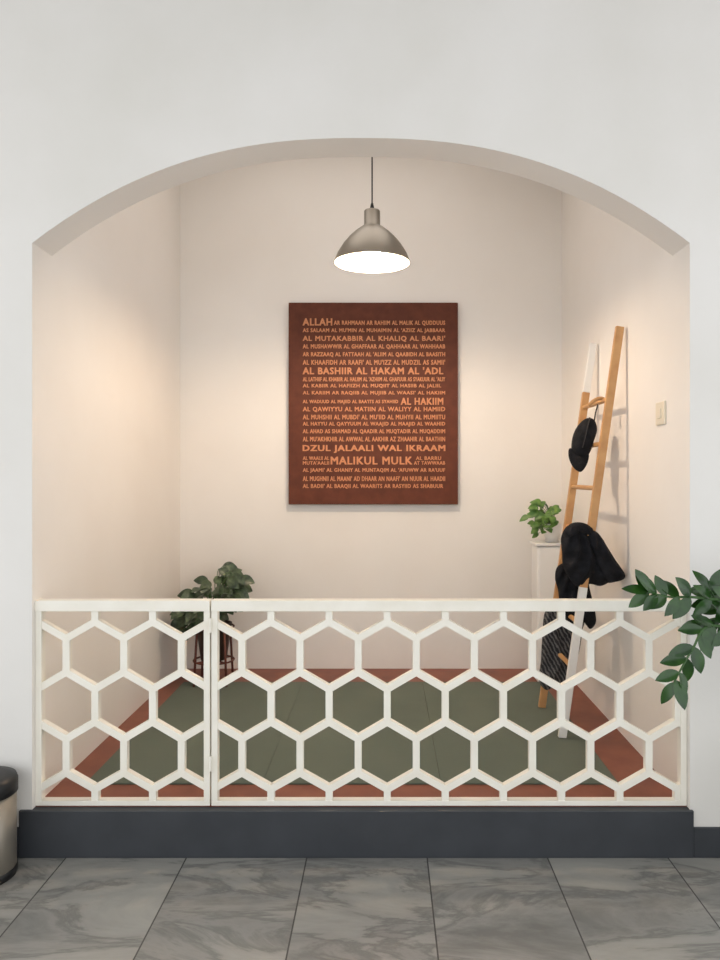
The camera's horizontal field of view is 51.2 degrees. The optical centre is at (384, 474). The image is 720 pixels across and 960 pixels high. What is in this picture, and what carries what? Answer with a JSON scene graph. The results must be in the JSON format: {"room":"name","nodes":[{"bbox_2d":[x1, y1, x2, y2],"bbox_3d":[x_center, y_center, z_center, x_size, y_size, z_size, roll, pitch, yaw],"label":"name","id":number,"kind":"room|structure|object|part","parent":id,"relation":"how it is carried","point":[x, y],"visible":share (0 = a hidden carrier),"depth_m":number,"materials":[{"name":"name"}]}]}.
{"room":"prayer room","nodes":[
{"label":"prayer room","id":0,"kind":"room"},
{"bbox_2d":[52,185,179,788],"bbox_3d":[-1.545,-0.485,4.348,0.150,4.150,2.074,0,0,0],"label":"wall","id":1,"kind":"structure","parent":0,"point":[116,285],"depth_m":4.05,"materials":[{"name":"paint"}]},
{"bbox_2d":[0,0,719,826],"bbox_3d":[0.000,-0.485,3.218,9.000,4.150,0.186,0,0,0],"label":"wall","id":2,"kind":"structure","parent":0,"point":[107,107],"depth_m":3.12,"materials":[{"name":"paint"}]},
{"bbox_2d":[17,827,18,857],"bbox_3d":[-3.010,1.528,3.119,2.979,0.125,0.012,0,0,0],"label":"baseboard","id":3,"kind":"structure","parent":2,"relation":"attached to","point":[17,827],"depth_m":3.11,"materials":[{"name":"stone"}]},
{"bbox_2d":[19,807,693,857],"bbox_3d":[-0.119,1.492,3.133,2.802,0.196,0.044,0,0,0],"label":"step","id":4,"kind":"structure","parent":2,"relation":"attached to","point":[44,832],"depth_m":3.11,"materials":[{"name":"stone"}]},
{"bbox_2d":[35,599,211,805],"bbox_3d":[-1.098,0.958,3.166,0.745,0.864,0.060,0,0,0],"label":"gate","id":5,"kind":"object","parent":4,"relation":"on","point":[42,725],"depth_m":3.15,"materials":[{"name":"white metal"}]},
{"bbox_2d":[694,827,719,857],"bbox_3d":[2.892,1.528,3.119,3.217,0.125,0.012,0,0,0],"label":"baseboard","id":6,"kind":"structure","parent":2,"relation":"attached to","point":[706,839],"depth_m":3.11,"materials":[{"name":"paint"}]},
{"bbox_2d":[0,858,719,959],"bbox_3d":[0.000,1.640,0.875,9.000,0.100,4.500,0,0,0],"label":"floor","id":7,"kind":"structure","parent":0,"point":[51,908],"depth_m":2.75,"materials":[{"name":"stone"}]},
{"bbox_2d":[0,766,17,884],"bbox_3d":[-1.604,1.390,2.971,0.262,0.400,0.273,0,0,42],"label":"trash bin","id":8,"kind":"object","parent":7,"relation":"on","point":[8,775],"visible":1,"depth_m":2.95,"materials":[{"name":"silver metal"}]},
{"bbox_2d":[621,569,719,709],"bbox_3d":[1.399,0.920,2.722,1.003,1.339,0.483,0,0,22],"label":"plant","id":9,"kind":"object","parent":7,"relation":"on","point":[707,594],"visible":1,"depth_m":2.69,"materials":[{"name":"green plant"}]},
{"bbox_2d":[36,669,686,806],"bbox_3d":[-0.100,1.490,4.270,2.740,0.200,2.230,0,0,0],"label":"floor","id":10,"kind":"structure","parent":0,"point":[618,755],"depth_m":3.56,"materials":[{"name":"ceramic"}]},
{"bbox_2d":[91,682,617,784],"bbox_3d":[-0.147,1.386,4.190,2.394,0.008,1.650,0,0,0],"label":"carpet","id":11,"kind":"object","parent":10,"relation":"on","point":[329,754],"visible":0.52,"depth_m":3.92,"materials":[{"name":"green carpet"}]},
{"bbox_2d":[170,562,254,686],"bbox_3d":[-1.152,0.986,5.017,0.596,0.791,0.540,0,0,0],"label":"plant","id":12,"kind":"object","parent":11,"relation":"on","point":[232,584],"visible":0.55,"depth_m":4.93,"materials":[{"name":"green plant"}]},
{"bbox_3d":[-1.140,1.104,4.995,0.242,0.238,0.242,0,0,0],"label":"pot","id":13,"kind":"part","parent":12,"relation":"part of","materials":[{"name":"brown"}]},
{"bbox_2d":[538,326,623,737],"bbox_3d":[1.083,0.299,4.200,0.344,2.163,0.538,0,0,0],"label":"wooden ladder","id":14,"kind":"object","parent":11,"relation":"on","point":[608,401],"depth_m":3.95,"materials":[{"name":"brown wood"}]},
{"bbox_2d":[539,611,583,689],"bbox_3d":[1.000,0.982,4.241,0.260,0.470,0.108,0,0,0],"label":"sarong","id":15,"kind":"object","parent":14,"relation":"on","point":[557,641],"visible":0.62,"depth_m":4.22,"materials":[{"name":"fabric"}]},
{"bbox_3d":[1.063,0.444,4.455,0.304,1.873,0.028,0,0,0],"label":"rail","id":16,"kind":"part","parent":14,"relation":"part of","materials":[{"name":"brown wood"}]},
{"bbox_2d":[555,563,595,628],"bbox_3d":[1.048,0.662,4.121,0.226,0.371,0.128,0,0,0],"label":"black shawl","id":17,"kind":"object","parent":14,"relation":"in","point":[567,589],"visible":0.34,"depth_m":4.09,"materials":[{"name":"fabric"}]},
{"bbox_3d":[1.094,-0.218,4.139,0.170,0.402,0.141,0,0,-42],"label":"black cap","id":18,"kind":"part","parent":14,"relation":"part of","materials":[{"name":"black fabric"}]},
{"bbox_3d":[1.101,-0.202,4.144,0.137,0.227,0.135,0,0,0],"label":"crown","id":19,"kind":"part","parent":14,"relation":"part of","materials":[{"name":"black fabric"}]},
{"bbox_3d":[1.215,-0.635,4.455,0.082,0.295,0.028,0,0,0],"label":"rail painted","id":20,"kind":"part","parent":14,"relation":"part of","materials":[{"name":"white paint"}]},
{"bbox_2d":[561,522,624,586],"bbox_3d":[1.096,0.421,3.966,0.328,0.346,0.172,0,0,0],"label":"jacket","id":21,"kind":"object","parent":14,"relation":"on","point":[584,556],"visible":1,"depth_m":3.92,"materials":[{"name":"fabric"}]},
{"bbox_2d":[587,396,604,406],"bbox_3d":[1.153,-0.396,4.055,0.120,0.057,0.020,0,0,0],"label":"clothes hanger","id":22,"kind":"object","parent":14,"relation":"attached to","point":[594,400],"visible":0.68,"depth_m":4.05,"materials":[{"name":"brown wood"}]},
{"bbox_3d":[1.139,-0.095,3.945,0.233,1.375,0.028,0,0,0],"label":"rail","id":23,"kind":"part","parent":14,"relation":"part of","materials":[{"name":"brown wood"}]},
{"bbox_2d":[211,599,686,805],"bbox_3d":[0.269,0.958,3.170,2.000,0.864,0.052,0,0,0],"label":"railing","id":24,"kind":"object","parent":10,"relation":"on","point":[679,715],"visible":0.93,"depth_m":3.15,"materials":[{"name":"white metal"}]},
{"bbox_2d":[529,540,560,681],"bbox_3d":[1.120,0.922,5.110,0.230,0.935,0.230,0,0,0],"label":"pedestal","id":25,"kind":"object","parent":10,"relation":"on","point":[545,555],"visible":0.49,"depth_m":5.01,"materials":[{"name":"white wood"}]},
{"bbox_2d":[519,499,560,542],"bbox_3d":[1.071,0.307,5.070,0.263,0.294,0.258,0,0,-31],"label":"pothos","id":26,"kind":"object","parent":25,"relation":"on","point":[546,522],"visible":1,"depth_m":5.06,"materials":[{"name":"green plant"}]},
{"bbox_2d":[543,523,560,542],"bbox_3d":[1.135,0.392,5.095,0.128,0.125,0.128,0,0,0],"label":"pot","id":27,"kind":"object","parent":25,"relation":"on","point":[553,537],"depth_m":5.05,"materials":[{"name":"white ceramic"}]},
{"bbox_2d":[180,157,561,668],"bbox_3d":[-0.100,-0.485,5.460,3.040,4.150,0.150,0,0,0],"label":"wall","id":28,"kind":"structure","parent":0,"point":[257,240],"depth_m":5.38,"materials":[{"name":"paint"}]},
{"bbox_2d":[289,303,457,503],"bbox_3d":[-0.084,-0.508,5.355,1.206,1.437,0.053,0,0,0],"label":"board","id":29,"kind":"object","parent":28,"relation":"attached to","point":[373,387],"visible":1,"depth_m":5.33,"materials":[{"name":"brown wood"}]},
{"bbox_2d":[562,192,672,780],"bbox_3d":[1.345,-0.485,4.348,0.150,4.150,2.074,0,0,0],"label":"wall","id":30,"kind":"structure","parent":0,"point":[613,275],"depth_m":3.94,"materials":[{"name":"paint"}]},
{"bbox_2d":[656,401,665,425],"bbox_3d":[1.262,-0.282,3.440,0.015,0.105,0.110,0,0,0],"label":"light switch","id":31,"kind":"object","parent":30,"relation":"attached to","point":[660,406],"visible":1,"depth_m":3.42,"materials":[{"name":"beige plastic"}]},
{"bbox_3d":[0.000,-2.385,2.430,9.000,0.550,6.210,0,0,0],"label":"ceiling","id":32,"kind":"structure","parent":0,"visible":0},
{"bbox_2d":[334,157,409,272],"bbox_3d":[-0.071,-1.862,4.125,0.418,1.394,0.418,0,0,0],"label":"pendant lamp","id":33,"kind":"object","parent":32,"relation":"hanging from","point":[371,248],"visible":0.92,"depth_m":4.08,"materials":[{"name":"silver metal"}]},
{"bbox_3d":[-0.071,-1.311,4.125,0.418,0.292,0.418,0,0,0],"label":"lamp shade","id":34,"kind":"part","parent":33,"relation":"part of","materials":[{"name":"silver metal"}]},
{"bbox_3d":[-0.071,-2.005,4.125,0.100,1.109,0.100,0,0,0],"label":"cord","id":35,"kind":"part","parent":33,"relation":"part of","materials":[{"name":"black plastic"}]},
{"bbox_3d":[-0.071,-1.235,4.125,0.100,0.100,0.100,0,0,0],"label":"bulb","id":36,"kind":"part","parent":33,"relation":"part of","materials":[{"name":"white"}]}
]}

